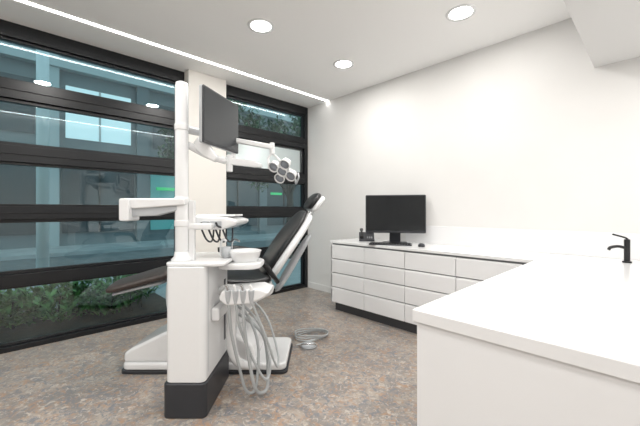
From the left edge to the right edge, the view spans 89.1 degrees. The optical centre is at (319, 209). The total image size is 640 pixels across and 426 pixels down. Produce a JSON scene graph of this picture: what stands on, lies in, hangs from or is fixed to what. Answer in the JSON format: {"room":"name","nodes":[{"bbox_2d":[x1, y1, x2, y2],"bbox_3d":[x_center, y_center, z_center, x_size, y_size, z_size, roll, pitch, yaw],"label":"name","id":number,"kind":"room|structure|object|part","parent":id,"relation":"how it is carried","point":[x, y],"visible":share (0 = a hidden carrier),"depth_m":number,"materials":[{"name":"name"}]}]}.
{"room":"dental clinic","nodes":[
{"label":"dental clinic","id":0,"kind":"room"},
{"bbox_2d":[184,69,225,251],"bbox_3d":[-1.407,-0.195,3.918,0.460,2.790,0.270,0,0,-44],"label":"wall","id":1,"kind":"structure","parent":0,"point":[207,178],"depth_m":3.79,"materials":[{"name":"white paint"}]},
{"bbox_2d":[0,19,183,353],"bbox_3d":[-3.184,-0.195,2.261,4.400,2.790,0.110,0,0,-44],"label":"window","id":2,"kind":"structure","parent":1,"relation":"in","point":[0,86],"depth_m":3.07,"materials":[{"name":"black metal"}]},
{"bbox_3d":[-2.403,-0.041,3.022,2.100,0.022,0.050,0,0,-44],"label":"sash","id":3,"kind":"part","parent":2,"relation":"part of","materials":[{"name":"black metal"}]},
{"bbox_3d":[-2.403,0.661,3.022,2.100,0.022,0.050,0,0,-44],"label":"sash","id":4,"kind":"part","parent":2,"relation":"part of","materials":[{"name":"black metal"}]},
{"bbox_3d":[-3.210,1.177,2.244,4.340,0.045,0.100,0,0,-44],"label":"rail","id":5,"kind":"part","parent":2,"relation":"part of","materials":[{"name":"black metal"}]},
{"bbox_3d":[-2.403,1.144,3.022,2.100,0.022,0.050,0,0,-44],"label":"sash","id":6,"kind":"part","parent":2,"relation":"part of","materials":[{"name":"black metal"}]},
{"bbox_3d":[-3.210,0.600,2.244,4.340,0.100,0.100,0,0,-44],"label":"rail","id":7,"kind":"part","parent":2,"relation":"part of","materials":[{"name":"black metal"}]},
{"bbox_3d":[-2.403,-0.935,3.022,2.100,0.030,0.050,0,0,-44],"label":"sash","id":8,"kind":"part","parent":2,"relation":"part of","materials":[{"name":"black metal"}]},
{"bbox_3d":[-2.403,0.535,3.022,2.100,0.030,0.050,0,0,-44],"label":"sash","id":9,"kind":"part","parent":2,"relation":"part of","materials":[{"name":"black metal"}]},
{"bbox_3d":[-2.403,-1.111,3.022,2.100,0.022,0.050,0,0,-44],"label":"sash","id":10,"kind":"part","parent":2,"relation":"part of","materials":[{"name":"black metal"}]},
{"bbox_3d":[-3.210,-1.025,2.244,4.340,0.150,0.100,0,0,-44],"label":"rail","id":11,"kind":"part","parent":2,"relation":"part of","materials":[{"name":"black metal"}]},
{"bbox_3d":[-3.210,-0.480,2.244,4.340,0.140,0.100,0,0,-44],"label":"rail","id":12,"kind":"part","parent":2,"relation":"part of","materials":[{"name":"black metal"}]},
{"bbox_3d":[-3.210,0.025,2.244,4.340,0.110,0.100,0,0,-44],"label":"rail","id":13,"kind":"part","parent":2,"relation":"part of","materials":[{"name":"black metal"}]},
{"bbox_3d":[-2.403,0.095,3.022,2.100,0.030,0.050,0,0,-44],"label":"sash","id":14,"kind":"part","parent":2,"relation":"part of","materials":[{"name":"black metal"}]},
{"bbox_3d":[-2.403,-0.399,3.022,2.100,0.022,0.050,0,0,-44],"label":"sash","id":15,"kind":"part","parent":2,"relation":"part of","materials":[{"name":"black metal"}]},
{"bbox_3d":[-2.403,-0.565,3.022,2.100,0.030,0.050,0,0,-44],"label":"sash","id":16,"kind":"part","parent":2,"relation":"part of","materials":[{"name":"black metal"}]},
{"bbox_3d":[-2.403,-1.454,3.022,2.100,0.022,0.050,0,0,-44],"label":"sash","id":17,"kind":"part","parent":2,"relation":"part of","materials":[{"name":"black metal"}]},
{"bbox_3d":[-3.210,-1.528,2.244,4.340,0.125,0.100,0,0,-44],"label":"rail","id":18,"kind":"part","parent":2,"relation":"part of","materials":[{"name":"black metal"}]},
{"bbox_2d":[226,84,307,294],"bbox_3d":[-0.719,-0.195,4.617,1.380,2.790,0.110,0,0,-44],"label":"window","id":19,"kind":"structure","parent":1,"relation":"in","point":[238,131],"depth_m":4.61,"materials":[{"name":"black metal"}]},
{"bbox_3d":[-0.748,-0.041,4.604,1.320,0.022,0.050,0,0,-44],"label":"sash","id":20,"kind":"part","parent":19,"relation":"part of","materials":[{"name":"black metal"}]},
{"bbox_3d":[-0.748,-1.454,4.604,1.320,0.022,0.050,0,0,-44],"label":"sash","id":21,"kind":"part","parent":19,"relation":"part of","materials":[{"name":"black metal"}]},
{"bbox_3d":[-0.748,-0.399,4.604,1.320,0.022,0.050,0,0,-44],"label":"sash","id":22,"kind":"part","parent":19,"relation":"part of","materials":[{"name":"black metal"}]},
{"bbox_3d":[-0.744,-1.528,4.600,1.320,0.125,0.100,0,0,-44],"label":"rail","id":23,"kind":"part","parent":19,"relation":"part of","materials":[{"name":"black metal"}]},
{"bbox_3d":[-0.744,-0.480,4.600,1.320,0.140,0.100,0,0,-44],"label":"rail","id":24,"kind":"part","parent":19,"relation":"part of","materials":[{"name":"black metal"}]},
{"bbox_3d":[-0.744,0.025,4.600,1.320,0.110,0.100,0,0,-44],"label":"rail","id":25,"kind":"part","parent":19,"relation":"part of","materials":[{"name":"black metal"}]},
{"bbox_2d":[230,144,300,171],"bbox_3d":[-0.751,-0.750,4.607,1.320,0.400,0.001,0,0,-44],"label":"window","id":26,"kind":"structure","parent":19,"relation":"attached to","point":[246,152],"depth_m":4.60,"materials":[{"name":"clear glass"}]},
{"bbox_3d":[-0.748,0.095,4.604,1.320,0.030,0.050,0,0,-44],"label":"sash","id":27,"kind":"part","parent":19,"relation":"part of","materials":[{"name":"black metal"}]},
{"bbox_3d":[-0.748,-0.565,4.604,1.320,0.030,0.050,0,0,-44],"label":"sash","id":28,"kind":"part","parent":19,"relation":"part of","materials":[{"name":"black metal"}]},
{"bbox_3d":[-0.748,-1.111,4.604,1.320,0.022,0.050,0,0,-44],"label":"sash","id":29,"kind":"part","parent":19,"relation":"part of","materials":[{"name":"black metal"}]},
{"bbox_3d":[-0.748,-0.935,4.604,1.320,0.030,0.050,0,0,-44],"label":"sash","id":30,"kind":"part","parent":19,"relation":"part of","materials":[{"name":"black metal"}]},
{"bbox_3d":[-0.744,-1.025,4.600,1.320,0.150,0.100,0,0,-44],"label":"rail","id":31,"kind":"part","parent":19,"relation":"part of","materials":[{"name":"black metal"}]},
{"bbox_3d":[-0.748,0.535,4.604,1.320,0.030,0.050,0,0,-44],"label":"sash","id":32,"kind":"part","parent":19,"relation":"part of","materials":[{"name":"black metal"}]},
{"bbox_3d":[-0.744,0.600,4.600,1.320,0.100,0.100,0,0,-44],"label":"rail","id":33,"kind":"part","parent":19,"relation":"part of","materials":[{"name":"black metal"}]},
{"bbox_3d":[-0.744,1.177,4.600,1.320,0.045,0.100,0,0,-44],"label":"rail","id":34,"kind":"part","parent":19,"relation":"part of","materials":[{"name":"black metal"}]},
{"bbox_3d":[-0.748,1.144,4.604,1.320,0.022,0.050,0,0,-44],"label":"sash","id":35,"kind":"part","parent":19,"relation":"part of","materials":[{"name":"black metal"}]},
{"bbox_3d":[-0.279,-1.282,5.052,0.022,0.365,0.050,0,0,-44],"label":"sash","id":36,"kind":"part","parent":19,"relation":"part of","materials":[{"name":"black metal"}]},
{"bbox_3d":[-0.279,0.902,5.052,0.022,0.505,0.050,0,0,-44],"label":"sash","id":37,"kind":"part","parent":19,"relation":"part of","materials":[{"name":"black metal"}]},
{"bbox_3d":[-0.281,-0.750,5.049,0.030,0.400,0.050,0,0,-44],"label":"sash","id":38,"kind":"part","parent":19,"relation":"part of","materials":[{"name":"black metal"}]},
{"bbox_3d":[-0.279,-0.220,5.052,0.022,0.380,0.050,0,0,-44],"label":"sash","id":39,"kind":"part","parent":19,"relation":"part of","materials":[{"name":"black metal"}]},
{"bbox_2d":[0,287,416,425],"bbox_3d":[-0.143,1.250,0.410,6.660,0.100,7.090,0,0,-44],"label":"floor","id":40,"kind":"structure","parent":0,"point":[364,372],"depth_m":2.25,"materials":[{"name":"stone"}]},
{"bbox_2d":[119,81,279,417],"bbox_3d":[-0.735,0.211,2.029,0.813,1.977,0.707,0,0,-44],"label":"dental delivery unit","id":41,"kind":"object","parent":40,"relation":"on","point":[203,314],"depth_m":1.94,"materials":[{"name":"white plastic"}]},
{"bbox_2d":[189,84,237,161],"bbox_3d":[-0.666,-0.529,2.156,0.173,0.451,0.417,0,0,32],"label":"patient monitor","id":42,"kind":"object","parent":41,"relation":"attached to","point":[218,116],"visible":0.94,"depth_m":2.05,"materials":[{"name":"grey plastic"}]},
{"bbox_3d":[-0.717,-0.379,2.050,0.146,0.151,0.060,0,0,0],"label":"handle","id":43,"kind":"part","parent":42,"relation":"part of","materials":[{"name":"white plastic"}]},
{"bbox_2d":[189,138,299,183],"bbox_3d":[-0.512,-0.349,2.177,0.692,0.340,0.418,0,0,-44],"label":"lamp","id":44,"kind":"object","parent":41,"relation":"attached to","point":[283,169],"depth_m":2.28,"materials":[{"name":"white plastic"}]},
{"bbox_2d":[106,193,324,373],"bbox_3d":[-0.770,0.526,2.667,1.639,1.347,0.720,0,0,-8],"label":"dental chair","id":45,"kind":"object","parent":40,"relation":"on","point":[149,355],"visible":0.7,"depth_m":2.50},
{"bbox_3d":[-0.855,1.151,2.635,1.210,0.053,0.510,0,0,0],"label":"plate","id":46,"kind":"part","parent":45,"relation":"part of","materials":[{"name":"white plastic"}]},
{"bbox_3d":[-0.703,0.449,2.994,0.460,0.246,0.079,0,0,-12],"label":"armrest","id":47,"kind":"part","parent":45,"relation":"part of","materials":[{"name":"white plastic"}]},
{"bbox_3d":[-0.713,0.819,2.660,0.453,0.358,0.200,0,0,0],"label":"lift arm","id":48,"kind":"part","parent":45,"relation":"part of","materials":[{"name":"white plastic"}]},
{"bbox_2d":[227,268,270,283],"bbox_3d":[-0.800,0.529,2.644,0.756,0.164,0.514,0,0,-18],"label":"seat cushion","id":49,"kind":"object","parent":45,"relation":"on","point":[255,275],"depth_m":2.54,"materials":[{"name":"black leather"}]},
{"bbox_3d":[-0.516,0.449,2.417,0.460,0.246,0.079,0,0,-24],"label":"armrest","id":50,"kind":"part","parent":45,"relation":"part of","materials":[{"name":"black plastic"}]},
{"bbox_2d":[259,210,306,274],"bbox_3d":[-0.321,0.271,2.799,0.389,0.534,0.503,0,0,-17],"label":"backrest cushion","id":51,"kind":"object","parent":45,"relation":"on","point":[280,249],"depth_m":2.65,"materials":[{"name":"black leather"}]},
{"bbox_2d":[304,193,320,208],"bbox_3d":[-0.070,-0.077,2.881,0.125,0.146,0.266,0,0,-19],"label":"cushion","id":52,"kind":"object","parent":45,"relation":"on","point":[314,201],"depth_m":2.77,"materials":[{"name":"black leather"}]},
{"bbox_2d":[294,328,328,349],"bbox_3d":[-0.109,1.169,3.009,0.308,0.061,0.430,0,0,27],"label":"foot pedal","id":53,"kind":"object","parent":40,"relation":"on","point":[308,345],"visible":1,"depth_m":2.96,"materials":[{"name":"grey plastic"}]},
{"bbox_2d":[330,238,551,333],"bbox_3d":[1.051,0.785,3.352,0.562,0.830,2.110,0,0,-44],"label":"base cabinet","id":54,"kind":"object","parent":40,"relation":"on","point":[383,284],"visible":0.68,"depth_m":3.22,"materials":[{"name":"white"}]},
{"bbox_3d":[0.313,0.494,3.740,0.020,0.162,0.499,0,0,-44],"label":"drawer","id":55,"kind":"part","parent":54,"relation":"part of","materials":[{"name":"white laminate"}]},
{"bbox_3d":[0.313,0.662,3.740,0.020,0.155,0.499,0,0,-44],"label":"drawer","id":56,"kind":"part","parent":54,"relation":"part of","materials":[{"name":"white laminate"}]},
{"bbox_3d":[0.313,0.830,3.740,0.020,0.160,0.499,0,0,-44],"label":"drawer","id":57,"kind":"part","parent":54,"relation":"part of","materials":[{"name":"white laminate"}]},
{"bbox_3d":[0.313,1.008,3.740,0.020,0.175,0.499,0,0,-44],"label":"drawer","id":58,"kind":"part","parent":54,"relation":"part of","materials":[{"name":"white laminate"}]},
{"bbox_3d":[1.083,1.150,3.353,0.500,0.100,2.068,0,0,-44],"label":"kick plate","id":59,"kind":"part","parent":54,"relation":"part of","materials":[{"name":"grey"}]},
{"bbox_3d":[0.662,0.494,3.375,0.020,0.162,0.499,0,0,-44],"label":"drawer","id":60,"kind":"part","parent":54,"relation":"part of","materials":[{"name":"white laminate"}]},
{"bbox_3d":[0.662,0.662,3.375,0.020,0.155,0.499,0,0,-44],"label":"drawer","id":61,"kind":"part","parent":54,"relation":"part of","materials":[{"name":"white laminate"}]},
{"bbox_3d":[0.662,0.830,3.375,0.020,0.160,0.499,0,0,-44],"label":"drawer","id":62,"kind":"part","parent":54,"relation":"part of","materials":[{"name":"white laminate"}]},
{"bbox_3d":[0.662,1.008,3.375,0.020,0.175,0.499,0,0,-44],"label":"drawer","id":63,"kind":"part","parent":54,"relation":"part of","materials":[{"name":"white laminate"}]},
{"bbox_3d":[1.011,1.008,3.010,0.020,0.175,0.499,0,0,-44],"label":"drawer","id":64,"kind":"part","parent":54,"relation":"part of","materials":[{"name":"white laminate"}]},
{"bbox_3d":[1.011,0.830,3.010,0.020,0.160,0.499,0,0,-44],"label":"drawer","id":65,"kind":"part","parent":54,"relation":"part of","materials":[{"name":"white laminate"}]},
{"bbox_3d":[1.011,0.494,3.010,0.020,0.162,0.499,0,0,-44],"label":"drawer","id":66,"kind":"part","parent":54,"relation":"part of","materials":[{"name":"white laminate"}]},
{"bbox_3d":[1.011,0.662,3.010,0.020,0.155,0.499,0,0,-44],"label":"drawer","id":67,"kind":"part","parent":54,"relation":"part of","materials":[{"name":"white laminate"}]},
{"bbox_2d":[330,238,551,262],"bbox_3d":[1.051,0.383,3.352,0.562,0.025,2.110,0,0,-44],"label":"countertop","id":68,"kind":"structure","parent":54,"relation":"on","point":[486,253],"depth_m":2.97,"materials":[{"name":"white"}]},
{"bbox_2d":[359,228,374,240],"bbox_3d":[0.563,0.296,3.927,0.180,0.147,0.200,0,0,6],"label":"desk telephone","id":69,"kind":"object","parent":68,"relation":"on","point":[363,236],"visible":0.94,"depth_m":3.88,"materials":[{"name":"grey plastic"}]},
{"bbox_2d":[369,242,411,245],"bbox_3d":[0.747,0.359,3.452,0.440,0.021,0.140,0,0,16],"label":"keyboard","id":70,"kind":"object","parent":68,"relation":"on","point":[370,243],"visible":0.97,"depth_m":3.40,"materials":[{"name":"grey plastic"}]},
{"bbox_2d":[366,195,425,242],"bbox_3d":[0.836,0.102,3.618,0.650,0.535,0.180,0,0,9],"label":"computer monitor","id":71,"kind":"object","parent":68,"relation":"on","point":[394,215],"visible":0.89,"depth_m":3.58,"materials":[{"name":"grey plastic"}]},
{"bbox_3d":[1.360,0.662,2.644,0.020,0.155,0.499,0,0,-44],"label":"drawer","id":72,"kind":"part","parent":54,"relation":"part of","materials":[{"name":"white laminate"}]},
{"bbox_3d":[1.360,0.494,2.644,0.020,0.162,0.499,0,0,-44],"label":"drawer","id":73,"kind":"part","parent":54,"relation":"part of","materials":[{"name":"white laminate"}]},
{"bbox_2d":[413,253,639,425],"bbox_3d":[2.411,0.785,0.678,2.253,0.830,3.628,0,0,-44],"label":"counter","id":74,"kind":"object","parent":40,"relation":"on","point":[552,339],"depth_m":1.06,"materials":[{"name":"white laminate"}]},
{"bbox_2d":[607,234,631,262],"bbox_3d":[2.097,0.267,2.279,0.163,0.205,0.052,0,0,1],"label":"tap","id":75,"kind":"object","parent":74,"relation":"on","point":[626,247],"visible":1,"depth_m":2.27,"materials":[{"name":"black metal"}]},
{"bbox_3d":[2.085,0.265,2.278,0.140,0.039,0.020,0,0,0],"label":"spout","id":76,"kind":"part","parent":75,"relation":"part of","materials":[{"name":"black metal"}]},
{"bbox_2d":[0,0,570,107],"bbox_3d":[-0.143,-1.650,0.410,6.660,0.120,7.090,0,0,-44],"label":"ceiling","id":77,"kind":"structure","parent":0,"point":[385,40],"depth_m":2.93,"materials":[{"name":"white paint"}]},
{"bbox_2d":[16,0,327,100],"bbox_3d":[-2.185,-1.589,2.546,6.359,0.005,0.034,0,0,-44],"label":"led strip","id":78,"kind":"object","parent":77,"relation":"attached to","point":[22,1],"visible":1,"depth_m":3.08,"materials":[{"name":"white plastic"}]},
{"bbox_2d":[248,18,273,33],"bbox_3d":[-0.509,-1.587,2.805,0.228,0.013,0.228,0,0,-44],"label":"recessed light","id":79,"kind":"object","parent":77,"relation":"in","point":[258,25],"depth_m":2.79,"materials":[{"name":"white plastic"}]},
{"bbox_2d":[333,59,353,68],"bbox_3d":[0.257,-1.587,3.538,0.228,0.013,0.228,0,0,-44],"label":"recessed light","id":80,"kind":"object","parent":77,"relation":"in","point":[342,63],"depth_m":3.52,"materials":[{"name":"white plastic"}]},
{"bbox_2d":[446,4,475,21],"bbox_3d":[1.135,-1.587,2.620,0.228,0.013,0.228,0,0,-44],"label":"recessed light","id":81,"kind":"object","parent":77,"relation":"in","point":[461,12],"depth_m":2.61,"materials":[{"name":"white plastic"}]},
{"bbox_2d":[308,18,639,286],"bbox_3d":[2.211,-0.195,2.659,0.150,2.790,7.090,0,0,-44],"label":"wall","id":82,"kind":"structure","parent":0,"point":[523,131],"depth_m":3.13,"materials":[{"name":"paint"}]},
{"bbox_2d":[308,281,330,292],"bbox_3d":[0.166,1.155,4.681,0.012,0.090,1.020,0,0,-44],"label":"baseboard","id":83,"kind":"structure","parent":82,"relation":"attached to","point":[316,286],"depth_m":4.85,"materials":[{"name":"paint"}]},
{"bbox_2d":[406,226,639,259],"bbox_3d":[2.750,0.273,1.971,0.019,0.195,5.050,0,0,-44],"label":"backsplash","id":84,"kind":"structure","parent":82,"relation":"attached to","point":[592,244],"depth_m":2.86,"materials":[{"name":"white laminate"}]},
{"bbox_2d":[563,0,639,67],"bbox_3d":[1.693,-1.360,-0.208,4.560,0.460,3.360,0,0,-44],"label":"ceiling","id":85,"kind":"structure","parent":0,"point":[609,30],"depth_m":2.01,"materials":[{"name":"white paint"}]},
{"label":"outside","id":86,"kind":"structure","parent":0,"visible":0},
{"bbox_2d":[0,233,277,260],"bbox_3d":[-8.193,1.310,10.021,30.000,0.180,2.190,0,0,-44],"label":"pavement","id":87,"kind":"structure","parent":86,"point":[23,253],"depth_m":10.57,"materials":[{"name":"grey concrete"}]},
{"bbox_2d":[0,40,300,249],"bbox_3d":[-8.580,-3.775,11.511,31.500,10.050,0.700,0,0,-44],"label":"building","id":88,"kind":"structure","parent":87,"relation":"on","point":[17,122],"depth_m":11.81,"materials":[{"name":"teal"}]},
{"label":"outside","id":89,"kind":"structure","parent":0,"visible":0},
{"bbox_2d":[1,257,300,311],"bbox_3d":[-3.232,1.320,4.830,30.000,0.160,3.550,0,0,-44],"label":"pavement","id":90,"kind":"structure","parent":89,"point":[295,277],"depth_m":5.64,"materials":[{"name":"grey concrete"}]},
{"bbox_2d":[36,49,48,85],"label":"column","id":91,"kind":"structure","parent":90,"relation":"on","point":[42,57],"depth_m":4.67,"materials":[{"name":"white"}]},
{"bbox_2d":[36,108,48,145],"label":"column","id":92,"kind":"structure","parent":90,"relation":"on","point":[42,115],"depth_m":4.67,"materials":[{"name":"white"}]},
{"bbox_2d":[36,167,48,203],"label":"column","id":93,"kind":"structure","parent":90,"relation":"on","point":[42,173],"depth_m":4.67,"materials":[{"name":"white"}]},
{"bbox_2d":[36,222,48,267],"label":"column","id":94,"kind":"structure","parent":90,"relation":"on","point":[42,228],"depth_m":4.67,"materials":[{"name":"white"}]},
{"bbox_2d":[0,293,166,343],"bbox_3d":[-4.736,1.210,1.699,7.500,0.059,1.000,0,0,-44],"label":"planting bed","id":95,"kind":"object","parent":90,"relation":"on","point":[155,302],"visible":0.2,"depth_m":3.47,"materials":[{"name":"soil"}]},
{"bbox_2d":[0,273,157,329],"bbox_3d":[-3.833,0.888,2.550,4.792,0.587,0.868,0,0,-43],"label":"hedge","id":96,"kind":"object","parent":95,"relation":"on","point":[64,298],"visible":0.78,"depth_m":3.46,"materials":[{"name":"green plant"}]},
{"bbox_2d":[157,98,265,158],"bbox_3d":[-2.286,-0.624,6.873,2.118,3.717,1.804,0,0,-39],"label":"street tree","id":97,"kind":"object","parent":90,"relation":"on","point":[249,118],"visible":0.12,"depth_m":6.79,"materials":[{"name":"green plant"}]},
{"bbox_2d":[247,114,300,258],"bbox_3d":[-0.748,-0.545,8.238,2.001,3.561,2.088,0,0,-44],"label":"street tree","id":98,"kind":"object","parent":90,"relation":"on","point":[288,189],"visible":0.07,"depth_m":7.83,"materials":[{"name":"green plant"}]},
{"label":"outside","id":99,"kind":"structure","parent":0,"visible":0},
{"bbox_2d":[0,240,299,270],"bbox_3d":[-5.986,1.410,7.711,30.000,0.180,4.180,0,0,-44],"label":"road","id":100,"kind":"structure","parent":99,"point":[7,265],"depth_m":9.03,"materials":[{"name":"grey asphalt"}]}
]}

